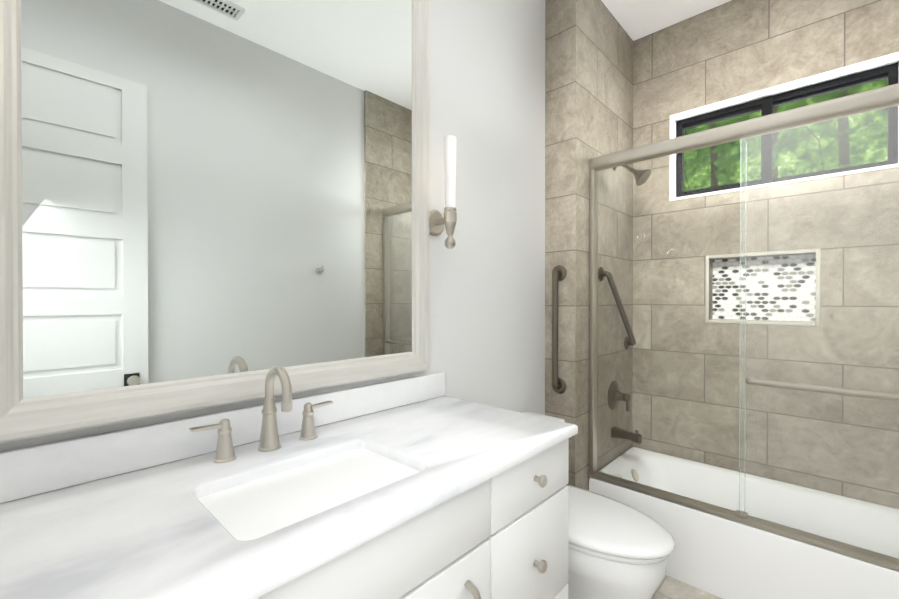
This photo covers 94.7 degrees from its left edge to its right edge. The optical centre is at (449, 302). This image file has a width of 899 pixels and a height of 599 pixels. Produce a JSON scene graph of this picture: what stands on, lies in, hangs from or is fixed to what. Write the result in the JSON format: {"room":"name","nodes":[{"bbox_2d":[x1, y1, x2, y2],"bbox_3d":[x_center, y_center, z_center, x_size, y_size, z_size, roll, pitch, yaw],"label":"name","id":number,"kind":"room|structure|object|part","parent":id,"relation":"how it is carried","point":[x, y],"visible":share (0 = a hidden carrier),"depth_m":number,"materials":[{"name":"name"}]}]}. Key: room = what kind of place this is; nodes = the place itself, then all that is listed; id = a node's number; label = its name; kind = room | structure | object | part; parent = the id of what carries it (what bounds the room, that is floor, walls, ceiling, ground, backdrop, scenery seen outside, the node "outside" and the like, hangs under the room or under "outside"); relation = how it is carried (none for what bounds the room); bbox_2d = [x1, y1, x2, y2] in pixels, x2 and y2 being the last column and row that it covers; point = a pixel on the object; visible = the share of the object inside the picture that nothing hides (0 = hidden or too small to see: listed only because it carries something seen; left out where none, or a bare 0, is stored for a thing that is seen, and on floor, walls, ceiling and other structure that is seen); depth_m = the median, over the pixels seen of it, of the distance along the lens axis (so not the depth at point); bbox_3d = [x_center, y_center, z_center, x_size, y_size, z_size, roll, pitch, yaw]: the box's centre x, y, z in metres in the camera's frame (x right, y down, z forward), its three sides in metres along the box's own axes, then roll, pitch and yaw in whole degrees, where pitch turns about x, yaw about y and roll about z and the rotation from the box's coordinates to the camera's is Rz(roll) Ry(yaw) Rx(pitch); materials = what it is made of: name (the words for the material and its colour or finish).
{"room":"bathroom","nodes":[
{"label":"bathroom","id":0,"kind":"room"},
{"bbox_2d":[0,0,544,450],"bbox_3d":[-0.015,-0.195,1.692,0.120,2.870,3.220,0,0,43],"label":"wall","id":1,"kind":"structure","parent":0,"point":[487,271],"depth_m":1.79,"materials":[{"name":"white paint"}]},
{"bbox_2d":[0,0,428,442],"bbox_3d":[-0.457,-0.454,1.107,0.033,1.405,1.101,0,0,43],"label":"mirror","id":2,"kind":"object","parent":1,"relation":"attached to","point":[207,203],"visible":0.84,"depth_m":0.98,"materials":[{"name":"silver metal"}]},
{"bbox_2d":[0,372,444,502],"bbox_3d":[-0.500,0.313,1.073,0.020,0.090,1.398,0,0,43],"label":"backsplash","id":3,"kind":"structure","parent":1,"relation":"attached to","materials":[{"name":"white stone"}]},
{"bbox_2d":[429,135,456,248],"bbox_3d":[-0.019,-0.396,1.522,0.105,0.405,0.100,0,0,43],"label":"sconce","id":4,"kind":"object","parent":1,"relation":"attached to","point":[437,221],"visible":0.94,"depth_m":1.49,"materials":[{"name":"white glass"}]},
{"bbox_3d":[-0.052,-0.299,1.555,0.012,0.100,0.100,0,0,43],"label":"plate","id":5,"kind":"part","parent":4,"relation":"part of","materials":[{"name":"silver metal"}]},
{"bbox_3d":[-0.024,-0.299,1.528,0.072,0.020,0.016,0,0,43],"label":"arm","id":6,"kind":"part","parent":4,"relation":"part of"},
{"bbox_3d":[0.003,-0.469,1.502,0.045,0.260,0.045,0,0,43],"label":"glass","id":7,"kind":"part","parent":4,"relation":"part of","materials":[{"name":"white glass"}]},
{"bbox_2d":[545,0,632,490],"bbox_3d":[0.824,-0.199,2.374,0.169,2.870,0.777,0,0,43],"label":"wall","id":8,"kind":"structure","parent":0,"point":[588,80],"depth_m":2.13,"materials":[{"name":"tile"}]},
{"bbox_2d":[552,265,566,393],"bbox_3d":[0.536,0.138,2.073,0.080,0.650,0.058,0,0,43],"label":"grab rail","id":9,"kind":"object","parent":8,"relation":"attached to","point":[559,272],"visible":1,"depth_m":2.05,"materials":[{"name":"silver metal"}]},
{"bbox_3d":[0.536,0.138,2.073,0.030,0.601,0.058,0,0,43],"label":"rail","id":10,"kind":"part","parent":9,"relation":"part of","materials":[{"name":"silver metal"}]},
{"bbox_2d":[589,169,597,473],"bbox_3d":[0.750,0.100,2.155,0.022,1.571,0.052,0,0,43],"label":"door jamb","id":11,"kind":"object","parent":8,"relation":"attached to","point":[593,321],"visible":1,"depth_m":2.14,"materials":[{"name":"silver metal"}]},
{"bbox_2d":[598,267,635,349],"bbox_3d":[0.974,0.049,2.370,0.058,0.485,0.460,0,0,43],"label":"grab rail","id":12,"kind":"object","parent":8,"relation":"attached to","point":[629,341],"depth_m":2.33,"materials":[{"name":"silver metal"}]},
{"bbox_2d":[608,381,630,411],"bbox_3d":[0.977,0.537,2.349,0.094,0.164,0.164,0,0,43],"label":"shower valve","id":13,"kind":"object","parent":8,"relation":"attached to","point":[613,394],"depth_m":2.33,"materials":[{"name":"silver metal"}]},
{"bbox_3d":[1.001,0.574,2.326,0.014,0.075,0.022,0,0,43],"label":"lever","id":14,"kind":"part","parent":13,"relation":"part of","materials":[{"name":"silver metal"}]},
{"bbox_2d":[611,426,641,443],"bbox_3d":[0.997,0.743,2.331,0.150,0.067,0.060,0,0,43],"label":"tub spout","id":15,"kind":"object","parent":8,"relation":"attached to","point":[636,437],"depth_m":2.31,"materials":[{"name":"silver metal"}]},
{"bbox_2d":[613,165,650,185],"bbox_3d":[1.014,-0.727,2.307,0.198,0.168,0.100,0,0,43],"label":"shower head","id":16,"kind":"object","parent":8,"relation":"attached to","point":[642,178],"depth_m":2.26},
{"bbox_2d":[601,0,730,40],"bbox_3d":[0.612,-1.677,1.095,1.840,0.100,3.220,0,0,43],"label":"ceiling","id":17,"kind":"structure","parent":0,"point":[637,19],"depth_m":2.33,"materials":[{"name":"white paint"}]},
{"bbox_2d":[654,575,721,598],"bbox_3d":[0.612,1.293,1.111,1.840,0.100,3.220,0,0,43],"label":"floor","id":18,"kind":"structure","parent":0,"point":[669,587],"depth_m":1.77,"materials":[{"name":"tile"}]},
{"bbox_2d":[232,430,577,598],"bbox_3d":[-0.302,0.815,0.883,0.574,0.860,1.380,0,0,43],"label":"bathroom vanity","id":19,"kind":"object","parent":18,"relation":"on","point":[503,534],"depth_m":0.88,"materials":[{"name":"white paint"}]},
{"bbox_2d":[0,372,577,598],"bbox_3d":[-0.305,0.327,0.890,0.556,0.115,1.398,0,0,43],"label":"countertop","id":20,"kind":"structure","parent":19,"relation":"on","point":[223,504],"depth_m":0.81,"materials":[{"name":"white stone"}]},
{"bbox_2d":[189,419,235,462],"bbox_3d":[-0.529,0.313,0.929,0.046,0.092,0.091,0,0,43],"label":"faucet","id":21,"kind":"object","parent":20,"relation":"on","point":[225,453],"depth_m":0.93,"materials":[{"name":"silver metal"}]},
{"bbox_2d":[257,366,292,451],"bbox_3d":[-0.415,0.256,0.993,0.133,0.207,0.054,0,0,43],"label":"faucet","id":22,"kind":"object","parent":20,"relation":"on","point":[269,436],"depth_m":1.00,"materials":[{"name":"silver metal"}]},
{"bbox_2d":[299,401,332,440],"bbox_3d":[-0.358,0.312,1.111,0.046,0.092,0.091,0,0,43],"label":"faucet","id":23,"kind":"object","parent":20,"relation":"on","point":[308,433],"depth_m":1.09,"materials":[{"name":"silver metal"}]},
{"bbox_3d":[-0.106,0.826,0.744,0.020,0.569,0.560,0,0,43],"label":"door","id":24,"kind":"part","parent":19,"relation":"part of","materials":[{"name":"white paint"}]},
{"bbox_3d":[0.051,0.672,0.868,0.041,0.160,0.016,0,0,43],"label":"pull handle","id":25,"kind":"part","parent":19,"relation":"part of","materials":[{"name":"silver metal"}]},
{"bbox_3d":[0.216,0.679,1.086,0.020,0.279,0.368,0,0,43],"label":"drawer","id":26,"kind":"part","parent":19,"relation":"part of","materials":[{"name":"white paint"}]},
{"bbox_3d":[0.216,0.459,1.084,0.020,0.145,0.368,0,0,43],"label":"drawer","id":27,"kind":"part","parent":19,"relation":"part of","materials":[{"name":"white paint"}]},
{"bbox_3d":[0.234,0.679,1.069,0.030,0.031,0.031,0,0,43],"label":"knob","id":28,"kind":"part","parent":19,"relation":"part of","materials":[{"name":"silver metal"}]},
{"bbox_3d":[0.234,0.459,1.067,0.030,0.031,0.031,0,0,43],"label":"knob","id":29,"kind":"part","parent":19,"relation":"part of","materials":[{"name":"silver metal"}]},
{"bbox_3d":[0.216,0.968,1.087,0.020,0.282,0.368,0,0,43],"label":"drawer","id":30,"kind":"part","parent":19,"relation":"part of","materials":[{"name":"white paint"}]},
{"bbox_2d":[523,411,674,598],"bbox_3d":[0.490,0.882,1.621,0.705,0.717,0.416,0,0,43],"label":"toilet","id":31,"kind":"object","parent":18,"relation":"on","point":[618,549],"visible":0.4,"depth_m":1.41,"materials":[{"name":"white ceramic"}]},
{"bbox_3d":[0.308,0.545,1.790,0.207,0.035,0.416,0,0,43],"label":"tank lid","id":32,"kind":"part","parent":31,"relation":"part of","materials":[{"name":"white ceramic"}]},
{"bbox_3d":[0.514,1.048,1.599,0.588,0.385,0.376,0,0,43],"label":"bowl","id":33,"kind":"part","parent":31,"relation":"part of","materials":[{"name":"white ceramic"}]},
{"bbox_3d":[0.539,0.844,1.575,0.546,0.020,0.380,0,0,43],"label":"seat","id":34,"kind":"part","parent":31,"relation":"part of","materials":[{"name":"white ceramic"}]},
{"bbox_3d":[0.548,0.819,1.566,0.545,0.028,0.392,0,0,43],"label":"lid","id":35,"kind":"part","parent":31,"relation":"part of","materials":[{"name":"white ceramic"}]},
{"bbox_2d":[589,447,898,598],"bbox_3d":[1.445,1.074,1.889,1.405,0.330,0.645,0,0,43],"label":"bathtub","id":36,"kind":"object","parent":18,"relation":"on","point":[721,557],"visible":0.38,"depth_m":1.81,"materials":[{"name":"white ceramic"}]},
{"bbox_2d":[589,471,898,570],"bbox_3d":[1.254,0.899,1.685,1.407,0.021,0.060,0,0,43],"label":"rail","id":37,"kind":"object","parent":36,"relation":"on","point":[883,560],"visible":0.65,"depth_m":1.66,"materials":[{"name":"silver metal"}]},
{"bbox_2d":[735,510,747,518],"bbox_3d":[1.215,0.882,1.722,0.040,0.012,0.044,0,0,43],"label":"guide","id":38,"kind":"object","parent":37,"relation":"on","point":[742,515],"visible":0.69,"depth_m":1.71,"materials":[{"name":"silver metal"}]},
{"bbox_2d":[591,83,898,562],"bbox_3d":[1.254,0.073,1.681,1.407,1.635,0.064,0,0,43],"label":"shower door","id":39,"kind":"structure","parent":37,"relation":"on","point":[862,102],"depth_m":1.60,"materials":[{"name":"clear glass"}]},
{"label":"glass","id":40,"kind":"part","parent":39,"relation":"part of","materials":[{"name":"clear glass"}]},
{"bbox_2d":[739,137,740,513],"bbox_3d":[1.202,0.102,1.712,0.002,1.577,0.006,0,0,43],"label":"shower door glass outer edge","id":41,"kind":"object","parent":39,"relation":"attached to","point":[740,318],"visible":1,"depth_m":1.71,"materials":[{"name":"teal"}]},
{"bbox_3d":[1.254,-0.712,1.676,1.407,0.066,0.064,0,0,43],"label":"rail","id":42,"kind":"part","parent":39,"relation":"part of","materials":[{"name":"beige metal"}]},
{"bbox_2d":[744,138,746,512],"bbox_3d":[1.231,0.102,1.721,0.002,1.577,0.006,0,0,43],"label":"shower door glass inner edge","id":43,"kind":"object","parent":39,"relation":"attached to","point":[745,315],"depth_m":1.72,"materials":[{"name":"teal"}]},
{"label":"glass","id":44,"kind":"part","parent":39,"relation":"part of","materials":[{"name":"clear glass"}]},
{"bbox_2d":[745,377,898,401],"bbox_3d":[1.441,0.317,1.442,0.674,0.025,0.062,0,0,43],"label":"towel rail","id":45,"kind":"object","parent":39,"relation":"attached to","point":[834,390],"visible":0.98,"depth_m":1.49,"materials":[{"name":"silver metal"}]},
{"bbox_2d":[632,0,898,508],"bbox_3d":[1.662,-0.198,2.222,1.600,2.870,0.150,0,0,43],"label":"wall","id":46,"kind":"structure","parent":0,"point":[730,49],"depth_m":2.15,"materials":[{"name":"tile"}]},
{"bbox_2d":[705,248,820,325],"bbox_3d":[1.622,-0.072,2.169,0.482,0.376,0.024,0,0,43],"label":"trim","id":47,"kind":"structure","parent":46,"relation":"attached to","point":[818,292],"depth_m":2.12,"materials":[{"name":"beige tile"}]},
{"bbox_2d":[713,254,815,321],"bbox_3d":[1.696,-0.073,2.249,0.446,0.340,0.065,0,0,43],"label":"wall niche","id":48,"kind":"object","parent":46,"relation":"in","point":[731,273],"depth_m":2.21,"materials":[{"name":"tile"}]},
{"bbox_2d":[669,52,898,200],"bbox_3d":[1.697,-0.850,2.183,0.940,0.505,0.154,0,0,43],"label":"window unit","id":49,"kind":"structure","parent":46,"relation":"in","point":[765,101],"depth_m":2.14,"materials":[{"name":"white paint"}]},
{"label":"glass pane","id":50,"kind":"part","parent":49,"relation":"part of","materials":[{"name":"clear glass"}]},
{"label":"outside","id":51,"kind":"structure","parent":0,"visible":0},
{"bbox_2d":[684,78,887,190],"bbox_3d":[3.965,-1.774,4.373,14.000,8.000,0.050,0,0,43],"label":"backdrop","id":52,"kind":"structure","parent":51,"point":[717,160],"depth_m":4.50,"materials":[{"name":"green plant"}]}
]}

